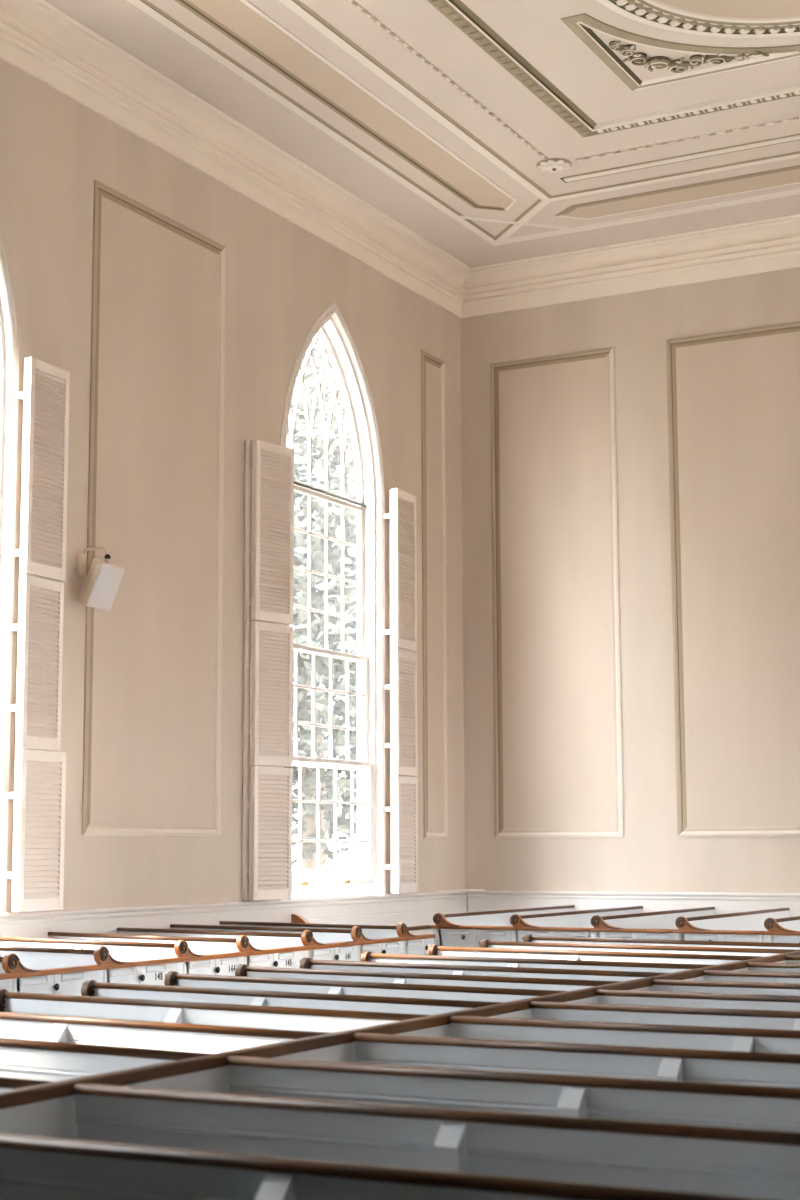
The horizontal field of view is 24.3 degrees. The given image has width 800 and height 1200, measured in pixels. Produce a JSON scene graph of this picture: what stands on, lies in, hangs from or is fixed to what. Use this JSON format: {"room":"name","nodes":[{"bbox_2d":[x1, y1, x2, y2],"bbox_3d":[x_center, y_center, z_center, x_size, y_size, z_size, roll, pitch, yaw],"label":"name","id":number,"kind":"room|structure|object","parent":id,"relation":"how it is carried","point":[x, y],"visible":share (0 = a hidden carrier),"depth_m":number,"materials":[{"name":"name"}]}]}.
{"room":"house of worship","nodes":[
{"label":"house of worship","id":0,"kind":"room"},
{"bbox_2d":[0,58,464,912],"bbox_3d":[-5.277,-1.141,12.183,0.300,8.980,25.340,-4,-9,28],"label":"wall","id":1,"kind":"structure","parent":0,"point":[280,277],"depth_m":18.33,"materials":[{"name":"paint"}]},
{"bbox_2d":[0,239,18,913],"bbox_3d":[-3.950,-0.807,14.729,0.440,6.606,2.310,-4,-9,28],"label":"window","id":2,"kind":"structure","parent":1,"relation":"in","point":[9,347],"depth_m":15.59,"materials":[{"name":"white paint"}]},
{"bbox_2d":[2,360,24,911],"bbox_3d":[-3.196,0.252,15.495,0.116,4.638,0.122,-4,-9,28],"label":"post","id":3,"kind":"object","parent":2,"relation":"attached to","point":[17,395],"visible":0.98,"depth_m":15.37,"materials":[{"name":"white paint"}]},
{"bbox_2d":[12,749,65,911],"bbox_3d":[-2.990,1.911,15.399,0.078,1.318,0.587,-4,-9,28],"label":"louvered shutter","id":4,"kind":"object","parent":3,"relation":"attached to","point":[40,780],"visible":1,"depth_m":15.36,"materials":[{"name":"white paint"}]},
{"bbox_2d":[15,575,63,750],"bbox_3d":[-3.028,0.537,15.609,0.076,1.439,0.579,-3,-8,23],"label":"louvered shutter","id":5,"kind":"object","parent":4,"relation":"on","point":[41,601],"visible":0.98,"depth_m":15.57,"materials":[{"name":"white paint"}]},
{"bbox_2d":[20,357,69,581],"bbox_3d":[-3.026,-1.106,15.827,0.076,1.844,0.578,-4,-8,24],"label":"louvered shutter","id":6,"kind":"object","parent":1,"relation":"attached to","point":[46,386],"visible":1,"depth_m":15.79,"materials":[{"name":"white paint"}]},
{"bbox_2d":[77,547,124,610],"bbox_3d":[-2.659,-0.192,16.289,0.396,0.556,0.314,-4,-9,28],"label":"loudspeaker","id":7,"kind":"object","parent":1,"relation":"attached to","point":[103,579],"visible":1,"depth_m":16.22,"materials":[{"name":"beige plastic"}]},
{"bbox_2d":[87,564,124,610],"bbox_3d":[-2.570,-0.110,16.226,0.164,0.367,0.314,-5,-9,33],"label":"grille","id":8,"kind":"object","parent":7,"relation":"attached to","point":[103,580],"depth_m":16.20,"materials":[{"name":"beige paint"}]},
{"bbox_2d":[81,180,225,835],"bbox_3d":[-2.269,-0.769,17.513,0.026,5.940,2.160,-4,-9,28],"label":"wall panel","id":9,"kind":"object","parent":1,"relation":"attached to","point":[153,677],"depth_m":17.46,"materials":[{"name":"beige paint"}]},
{"bbox_2d":[0,891,467,937],"bbox_3d":[-5.104,2.697,11.583,0.060,1.212,25.340,-4,-9,28],"label":"wainscoting","id":10,"kind":"structure","parent":1,"relation":"attached to","point":[411,909],"depth_m":18.42,"materials":[{"name":"white paint"}]},
{"bbox_2d":[242,440,251,899],"bbox_3d":[-1.537,0.670,18.655,0.052,4.638,0.044,-4,-9,28],"label":"post","id":11,"kind":"object","parent":1,"relation":"attached to","point":[248,471],"visible":1,"depth_m":18.63,"materials":[{"name":"white paint"}]},
{"bbox_2d":[249,766,292,899],"bbox_3d":[-1.296,2.334,18.597,0.078,1.318,0.590,-6,-10,37],"label":"louvered shutter","id":12,"kind":"object","parent":1,"relation":"attached to","point":[270,797],"visible":1,"depth_m":18.56,"materials":[{"name":"white paint"}]},
{"bbox_2d":[250,621,292,766],"bbox_3d":[-1.301,0.957,18.782,0.076,1.439,0.590,-6,-10,37],"label":"louvered shutter","id":13,"kind":"object","parent":1,"relation":"attached to","point":[271,657],"visible":1,"depth_m":18.75,"materials":[{"name":"white paint"}]},
{"bbox_2d":[251,440,293,624],"bbox_3d":[-1.307,-0.686,19.003,0.076,1.844,0.590,-6,-10,37],"label":"louvered shutter","id":14,"kind":"object","parent":1,"relation":"attached to","point":[272,518],"visible":1,"depth_m":18.97,"materials":[{"name":"white paint"}]},
{"bbox_2d":[278,303,387,899],"bbox_3d":[-0.884,-0.048,20.467,0.440,6.606,2.310,-4,-9,28],"label":"window","id":15,"kind":"structure","parent":1,"relation":"in","point":[331,329],"depth_m":21.01,"materials":[{"name":"white paint"}]},
{"bbox_2d":[383,489,394,893],"bbox_3d":[-0.118,1.014,21.254,0.116,4.638,0.122,-4,-9,28],"label":"post","id":16,"kind":"object","parent":15,"relation":"attached to","point":[389,515],"visible":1,"depth_m":21.22,"materials":[{"name":"white paint"}]},
{"bbox_2d":[392,776,417,893],"bbox_3d":[0.060,2.675,21.174,0.078,1.318,0.563,-4,-8,24],"label":"louvered shutter","id":17,"kind":"object","parent":16,"relation":"attached to","point":[404,788],"visible":1,"depth_m":21.11,"materials":[{"name":"white paint"}]},
{"bbox_2d":[0,0,799,318],"bbox_3d":[0.386,-5.744,9.765,12.552,0.540,25.340,-4,-9,28],"label":"trim","id":18,"kind":"structure","parent":1,"relation":"attached to","point":[37,38],"depth_m":20.78,"materials":[{"name":"beige paint"}]},
{"bbox_2d":[392,488,416,651],"bbox_3d":[0.048,-0.345,21.580,0.076,1.844,0.563,-4,-8,24],"label":"louvered shutter","id":19,"kind":"object","parent":1,"relation":"attached to","point":[404,546],"visible":1,"depth_m":21.53,"materials":[{"name":"white paint"}]},
{"bbox_2d":[392,648,417,775],"bbox_3d":[0.054,1.298,21.359,0.076,1.439,0.563,-4,-8,24],"label":"louvered shutter","id":20,"kind":"object","parent":1,"relation":"attached to","point":[404,662],"visible":1,"depth_m":21.30,"materials":[{"name":"white paint"}]},
{"bbox_2d":[421,350,447,837],"bbox_3d":[0.421,-0.089,22.543,0.026,5.910,0.610,-4,-9,28],"label":"trim","id":21,"kind":"structure","parent":1,"relation":"attached to","point":[434,632],"depth_m":22.54,"materials":[{"name":"beige paint"}]},
{"bbox_2d":[45,0,799,267],"bbox_3d":[0.385,-6.135,9.818,13.152,0.250,25.940,-4,-9,28],"label":"ceiling","id":22,"kind":"structure","parent":0,"point":[535,29],"depth_m":18.30,"materials":[{"name":"paint"}]},
{"bbox_2d":[175,0,516,210],"bbox_3d":[-2.938,-5.490,13.552,0.540,0.012,17.720,-4,-9,28],"label":"trim","id":23,"kind":"structure","parent":22,"relation":"attached to","point":[240,21],"depth_m":18.06,"materials":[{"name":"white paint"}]},
{"bbox_2d":[348,0,547,159],"bbox_3d":[-0.059,-5.078,16.683,0.047,0.032,6.883,-4,-9,28],"label":"trim","id":24,"kind":"structure","parent":22,"relation":"attached to","point":[355,3],"depth_m":17.56,"materials":[{"name":"white paint"}]},
{"bbox_2d":[127,0,799,245],"bbox_3d":[1.329,-5.772,11.566,10.680,0.012,19.370,-4,-9,28],"label":"trim","id":25,"kind":"structure","parent":22,"relation":"attached to","point":[145,6],"depth_m":19.57,"materials":[{"name":"white paint"}]},
{"bbox_2d":[460,199,577,244],"bbox_3d":[5.556,-4.720,19.512,10.684,0.012,1.218,-4,-9,28],"label":"trim","id":26,"kind":"structure","parent":22,"relation":"attached to","point":[521,220],"depth_m":21.67,"materials":[{"name":"white paint"}]},
{"bbox_2d":[279,0,799,200],"bbox_3d":[1.327,-5.772,11.561,8.380,0.012,17.160,-4,-9,28],"label":"trim","id":27,"kind":"structure","parent":22,"relation":"attached to","point":[298,7],"depth_m":19.01,"materials":[{"name":"white paint"}]},
{"bbox_2d":[536,158,571,172],"bbox_3d":[1.649,-4.625,19.867,0.380,0.071,0.380,-4,-9,28],"label":"rosette","id":28,"kind":"object","parent":22,"relation":"attached to","point":[551,165],"visible":1,"depth_m":19.79,"materials":[{"name":"beige paint"}]},
{"bbox_2d":[427,0,799,136],"bbox_3d":[3.162,-5.307,14.994,6.140,0.034,6.140,-4,-9,28],"label":"trim","id":29,"kind":"structure","parent":22,"relation":"attached to","point":[457,12],"depth_m":17.97,"materials":[{"name":"brown paint"}]},
{"bbox_2d":[555,165,799,218],"bbox_3d":[5.585,-4.718,19.529,8.540,0.012,0.510,-4,-9,28],"label":"trim","id":30,"kind":"structure","parent":22,"relation":"attached to","point":[788,175],"depth_m":20.77,"materials":[{"name":"beige paint"}]},
{"bbox_2d":[560,133,799,182],"bbox_3d":[5.082,-4.838,18.616,7.465,0.014,0.162,-4,-9,28],"label":"trim","id":31,"kind":"structure","parent":22,"relation":"attached to","point":[795,137],"depth_m":19.68,"materials":[{"name":"white paint"}]},
{"bbox_2d":[561,13,799,90],"bbox_3d":[2.618,-5.060,16.747,1.784,0.060,1.784,-4,-9,28],"label":"trim","id":32,"kind":"structure","parent":22,"relation":"attached to","point":[641,62],"depth_m":17.10,"materials":[{"name":"brown paint"}]},
{"bbox_2d":[575,117,799,160],"bbox_3d":[4.883,-4.898,18.156,6.843,0.032,0.047,-4,-9,28],"label":"trim","id":33,"kind":"structure","parent":22,"relation":"attached to","point":[797,118],"depth_m":19.15,"materials":[{"name":"white paint"}]},
{"bbox_2d":[596,0,799,38],"bbox_3d":[3.162,-5.302,14.993,3.692,0.060,3.692,-4,-9,28],"label":"trim","id":34,"kind":"structure","parent":22,"relation":"attached to","point":[743,19],"depth_m":16.32,"materials":[{"name":"white paint"}]},
{"bbox_2d":[437,889,484,891],"bbox_3d":[0.737,3.489,22.284,0.236,0.021,0.820,-4,-9,28],"label":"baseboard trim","id":35,"kind":"structure","parent":0,"point":[458,890],"depth_m":22.30,"materials":[{"name":"white paint"}]},
{"bbox_2d":[461,267,799,912],"bbox_3d":[6.404,-0.076,20.435,13.152,8.980,0.300,-4,-9,28],"label":"wall","id":36,"kind":"structure","parent":0,"point":[650,856],"depth_m":22.28,"materials":[{"name":"paint"}]},
{"bbox_2d":[490,347,623,837],"bbox_3d":[1.886,-0.093,22.665,1.670,5.940,0.026,-4,-9,28],"label":"wall panel","id":37,"kind":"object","parent":36,"relation":"attached to","point":[558,767],"depth_m":22.66,"materials":[{"name":"beige paint"}]},
{"bbox_2d":[467,891,799,916],"bbox_3d":[6.333,3.753,19.760,12.452,1.212,0.060,-4,-9,28],"label":"wainscoting","id":38,"kind":"structure","parent":36,"relation":"attached to","point":[478,901],"depth_m":21.68,"materials":[{"name":"white paint"}]},
{"bbox_2d":[666,321,799,836],"bbox_3d":[6.326,-0.421,20.336,7.040,5.940,0.026,-4,-9,28],"label":"wall panel","id":39,"kind":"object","parent":36,"relation":"attached to","point":[733,397],"depth_m":21.61,"materials":[{"name":"beige paint"}]},
{"bbox_3d":[0.418,2.988,8.594,13.152,0.200,25.940,-4,-9,28],"label":"floor","id":40,"kind":"structure","parent":0,"visible":0},
{"bbox_2d":[0,973,6,988],"bbox_3d":[-3.655,2.780,11.830,2.265,1.043,0.891,-5,-9,30],"label":"pew","id":41,"kind":"object","parent":40,"relation":"on","point":[2,976],"visible":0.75,"depth_m":11.70,"materials":[{"name":"white paint"}]},
{"bbox_2d":[0,1077,51,1091],"bbox_3d":[-2.079,2.172,7.040,2.879,0.963,0.936,-5,-9,32],"label":"pew","id":42,"kind":"object","parent":40,"relation":"on","point":[6,1083],"visible":0.04,"depth_m":6.05,"materials":[{"name":"white paint"}]},
{"bbox_2d":[0,953,97,995],"bbox_3d":[-3.236,2.883,12.609,2.262,1.043,0.970,-4,-9,28],"label":"pew","id":43,"kind":"object","parent":40,"relation":"on","point":[65,980],"visible":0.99,"depth_m":12.06,"materials":[{"name":"white paint"}]},
{"bbox_2d":[0,946,178,985],"bbox_3d":[-2.791,2.993,13.441,2.262,1.043,0.970,-4,-9,28],"label":"pew","id":44,"kind":"object","parent":40,"relation":"on","point":[110,970],"visible":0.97,"depth_m":12.96,"materials":[{"name":"white paint"}]},
{"bbox_2d":[0,1038,209,1081],"bbox_3d":[-1.662,2.275,7.820,2.874,0.963,0.876,-5,-9,32],"label":"pew","id":45,"kind":"object","parent":40,"relation":"on","point":[19,1058],"visible":0.03,"depth_m":7.17,"materials":[{"name":"white paint"}]},
{"bbox_2d":[0,937,240,975],"bbox_3d":[-2.346,3.103,14.271,2.280,1.043,0.822,-5,-9,31],"label":"pew","id":46,"kind":"object","parent":40,"relation":"on","point":[224,964],"visible":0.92,"depth_m":13.85,"materials":[{"name":"white paint"}]},
{"bbox_2d":[0,1012,328,1053],"bbox_3d":[-1.248,2.377,8.595,2.878,0.963,0.926,-5,-9,32],"label":"pew","id":47,"kind":"object","parent":40,"relation":"on","point":[211,1039],"visible":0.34,"depth_m":8.09,"materials":[{"name":"white paint"}]},
{"bbox_2d":[48,932,305,967],"bbox_3d":[-1.962,3.198,14.992,2.262,1.043,0.970,-4,-9,28],"label":"pew","id":48,"kind":"object","parent":40,"relation":"on","point":[283,957],"visible":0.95,"depth_m":14.57,"materials":[{"name":"white paint"}]},
{"bbox_2d":[0,989,430,1032],"bbox_3d":[-0.854,2.475,9.331,2.866,0.963,0.786,-5,-9,32],"label":"pew","id":49,"kind":"object","parent":40,"relation":"on","point":[201,1013],"visible":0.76,"depth_m":9.08,"materials":[{"name":"white paint"}]},
{"bbox_2d":[117,927,354,960],"bbox_3d":[-1.512,3.309,15.830,2.280,1.043,0.822,-5,-9,31],"label":"pew","id":50,"kind":"object","parent":40,"relation":"on","point":[340,951],"visible":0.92,"depth_m":15.40,"materials":[{"name":"white paint"}]},
{"bbox_2d":[170,924,400,960],"bbox_3d":[-1.129,3.404,16.548,2.280,1.043,0.822,-5,-9,31],"label":"pew","id":51,"kind":"object","parent":40,"relation":"on","point":[390,945],"visible":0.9,"depth_m":16.08,"materials":[{"name":"white paint"}]},
{"bbox_2d":[81,980,503,1014],"bbox_3d":[-0.484,2.566,10.023,2.870,0.963,0.826,-5,-9,32],"label":"pew","id":52,"kind":"object","parent":40,"relation":"on","point":[422,1006],"visible":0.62,"depth_m":9.74,"materials":[{"name":"white paint"}]},
{"bbox_2d":[219,921,435,954],"bbox_3d":[-0.743,3.498,17.263,2.320,1.043,0.683,-6,-9,35],"label":"pew","id":53,"kind":"object","parent":40,"relation":"on","point":[411,944],"visible":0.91,"depth_m":16.75,"materials":[{"name":"white paint"}]},
{"bbox_2d":[291,914,431,934],"bbox_3d":[-0.392,3.726,18.936,1.315,1.035,0.597,-4,-9,28],"label":"pew","id":54,"kind":"object","parent":40,"relation":"on","point":[295,918],"visible":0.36,"depth_m":18.86,"materials":[{"name":"white paint"}]},
{"bbox_2d":[164,971,566,1001],"bbox_3d":[-0.112,2.658,10.719,2.867,0.963,0.796,-5,-9,32],"label":"pew","id":55,"kind":"object","parent":40,"relation":"on","point":[172,978],"visible":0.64,"depth_m":10.46,"materials":[{"name":"white paint"}]},
{"bbox_2d":[0,1133,767,1199],"bbox_3d":[-0.059,1.852,4.710,2.838,0.963,0.946,-4,-9,28],"label":"pew","id":56,"kind":"object","parent":40,"relation":"on","point":[31,1167],"visible":1,"depth_m":4.54,"materials":[{"name":"white paint"}]},
{"bbox_2d":[0,950,799,1139],"bbox_3d":[0.833,2.489,9.454,0.054,0.956,12.720,-4,-9,28],"label":"divider","id":57,"kind":"object","parent":40,"relation":"on","point":[48,1109],"visible":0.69,"depth_m":6.71,"materials":[{"name":"white paint"}]},
{"bbox_2d":[235,964,622,990],"bbox_3d":[0.258,2.750,11.411,2.869,0.963,0.816,-5,-9,32],"label":"pew","id":58,"kind":"object","parent":40,"relation":"on","point":[244,970],"visible":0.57,"depth_m":11.14,"materials":[{"name":"white paint"}]},
{"bbox_2d":[73,1083,799,1199],"bbox_3d":[0.372,1.958,5.516,2.838,0.963,0.886,-4,-9,28],"label":"pew","id":59,"kind":"object","parent":40,"relation":"on","point":[735,1162],"visible":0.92,"depth_m":5.28,"materials":[{"name":"white paint"}]},
{"bbox_2d":[299,958,667,980],"bbox_3d":[0.644,2.845,12.134,2.873,0.963,0.866,-5,-9,32],"label":"pew","id":60,"kind":"object","parent":40,"relation":"on","point":[306,963],"visible":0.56,"depth_m":11.84,"materials":[{"name":"white paint"}]},
{"bbox_2d":[432,905,574,946],"bbox_3d":[1.534,3.892,20.259,0.858,1.043,3.588,-4,-9,28],"label":"pew","id":61,"kind":"object","parent":40,"relation":"on","point":[458,929],"visible":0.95,"depth_m":18.93,"materials":[{"name":"white paint"}]},
{"bbox_2d":[226,1056,799,1132],"bbox_3d":[0.801,2.064,6.317,2.838,0.963,0.936,-4,-9,28],"label":"pew","id":62,"kind":"object","parent":40,"relation":"on","point":[626,1099],"visible":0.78,"depth_m":6.17,"materials":[{"name":"white paint"}]},
{"bbox_2d":[360,951,713,972],"bbox_3d":[1.091,2.956,12.971,2.890,0.963,1.075,-5,-9,32],"label":"pew","id":63,"kind":"object","parent":40,"relation":"on","point":[367,956],"visible":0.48,"depth_m":12.59,"materials":[{"name":"white paint"}]},
{"bbox_2d":[508,906,642,941],"bbox_3d":[2.294,3.836,19.860,0.858,1.043,3.588,-4,-9,28],"label":"pew","id":64,"kind":"object","parent":40,"relation":"on","point":[572,923],"visible":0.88,"depth_m":18.99,"materials":[{"name":"white paint"}]},
{"bbox_2d":[354,1033,799,1087],"bbox_3d":[1.227,2.170,7.114,2.838,0.963,0.876,-4,-9,28],"label":"pew","id":65,"kind":"object","parent":40,"relation":"on","point":[614,1061],"visible":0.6,"depth_m":7.07,"materials":[{"name":"white paint"}]},
{"bbox_2d":[427,944,764,964],"bbox_3d":[1.554,3.071,13.838,2.879,0.963,0.936,-5,-9,32],"label":"pew","id":66,"kind":"object","parent":40,"relation":"on","point":[705,959],"visible":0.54,"depth_m":13.53,"materials":[{"name":"white paint"}]},
{"bbox_2d":[450,1015,799,1053],"bbox_3d":[1.639,2.272,7.885,2.838,0.963,0.876,-4,-9,28],"label":"pew","id":67,"kind":"object","parent":40,"relation":"on","point":[498,1028],"visible":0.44,"depth_m":7.92,"materials":[{"name":"white paint"}]},
{"bbox_2d":[479,939,798,955],"bbox_3d":[1.974,3.175,14.622,2.875,0.963,0.886,-5,-9,32],"label":"pew","id":68,"kind":"object","parent":40,"relation":"on","point":[484,943],"visible":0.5,"depth_m":14.33,"materials":[{"name":"white paint"}]},
{"bbox_2d":[589,907,714,939],"bbox_3d":[3.063,3.779,19.457,0.858,1.043,3.588,-4,-9,28],"label":"pew","id":69,"kind":"object","parent":40,"relation":"on","point":[660,925],"visible":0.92,"depth_m":18.64,"materials":[{"name":"white paint"}]},
{"bbox_2d":[523,935,799,949],"bbox_3d":[2.378,3.275,15.380,2.874,0.963,0.876,-5,-9,32],"label":"pew","id":70,"kind":"object","parent":40,"relation":"on","point":[527,938],"visible":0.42,"depth_m":15.13,"materials":[{"name":"white paint"}]},
{"bbox_2d":[530,1001,799,1029],"bbox_3d":[2.046,2.373,8.648,2.838,0.963,0.856,-4,-9,28],"label":"pew","id":71,"kind":"object","parent":40,"relation":"on","point":[621,1013],"visible":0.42,"depth_m":8.75,"materials":[{"name":"white paint"}]},
{"bbox_2d":[596,989,799,1010],"bbox_3d":[2.449,2.472,9.401,2.838,0.963,0.856,-4,-9,28],"label":"pew","id":72,"kind":"object","parent":40,"relation":"on","point":[604,996],"visible":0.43,"depth_m":9.57,"materials":[{"name":"white paint"}]},
{"bbox_2d":[653,979,799,995],"bbox_3d":[2.856,2.573,10.163,2.838,0.963,0.876,-4,-9,28],"label":"pew","id":73,"kind":"object","parent":40,"relation":"on","point":[698,986],"visible":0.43,"depth_m":10.38,"materials":[{"name":"white paint"}]},
{"bbox_2d":[674,908,789,941],"bbox_3d":[3.831,3.722,19.054,0.858,1.043,3.588,-4,-9,28],"label":"pew","id":74,"kind":"object","parent":40,"relation":"on","point":[748,926],"visible":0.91,"depth_m":18.21,"materials":[{"name":"white paint"}]},
{"bbox_2d":[703,970,799,982],"bbox_3d":[3.268,2.675,10.934,2.838,0.963,0.876,-4,-9,28],"label":"pew","id":75,"kind":"object","parent":40,"relation":"on","point":[709,975],"visible":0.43,"depth_m":11.21,"materials":[{"name":"white paint"}]},
{"bbox_2d":[747,962,799,972],"bbox_3d":[3.680,2.777,11.705,2.838,0.963,0.876,-4,-9,28],"label":"pew","id":76,"kind":"object","parent":40,"relation":"on","point":[751,966],"visible":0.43,"depth_m":12.04,"materials":[{"name":"white paint"}]},
{"bbox_2d":[763,916,799,942],"bbox_3d":[4.600,3.665,18.650,0.858,1.043,3.588,-4,-9,28],"label":"pew","id":77,"kind":"object","parent":40,"relation":"on","point":[782,930],"visible":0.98,"depth_m":17.31,"materials":[{"name":"white paint"}]},
{"bbox_2d":[786,955,799,962],"bbox_3d":[4.092,2.879,12.476,2.838,0.963,0.876,-4,-9,28],"label":"pew","id":78,"kind":"object","parent":40,"relation":"on","point":[789,958],"visible":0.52,"depth_m":12.88,"materials":[{"name":"white paint"}]},
{"label":"outside","id":79,"kind":"structure","parent":0,"visible":0},
{"bbox_3d":[7.031,4.186,12.812,180.000,0.300,190.000,-4,-9,28],"label":"ground","id":80,"kind":"structure","parent":79,"visible":0},
{"bbox_2d":[287,339,340,631],"bbox_3d":[-5.038,-0.717,43.302,8.454,17.672,8.587,-4,-9,28],"label":"shade tree","id":81,"kind":"object","parent":80,"relation":"on","point":[313,339],"visible":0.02,"depth_m":42.59,"materials":[{"name":"green plant"}]},
{"bbox_2d":[284,337,356,869],"bbox_3d":[-1.433,0.659,28.244,5.353,10.919,5.324,-4,-9,28],"label":"window glass","id":82,"kind":"object","parent":80,"relation":"on","point":[300,618],"visible":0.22,"depth_m":26.93,"materials":[{"name":"clear glass"}]},
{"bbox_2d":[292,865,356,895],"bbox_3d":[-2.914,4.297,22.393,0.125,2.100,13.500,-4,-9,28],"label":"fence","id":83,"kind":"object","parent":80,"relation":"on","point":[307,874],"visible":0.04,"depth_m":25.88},
{"bbox_2d":[315,379,356,724],"bbox_3d":[1.499,-0.270,35.304,6.477,14.612,6.448,-6,-10,38],"label":"shade tree","id":84,"kind":"object","parent":80,"relation":"on","point":[335,379],"visible":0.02,"depth_m":35.16,"materials":[{"name":"green plant"}]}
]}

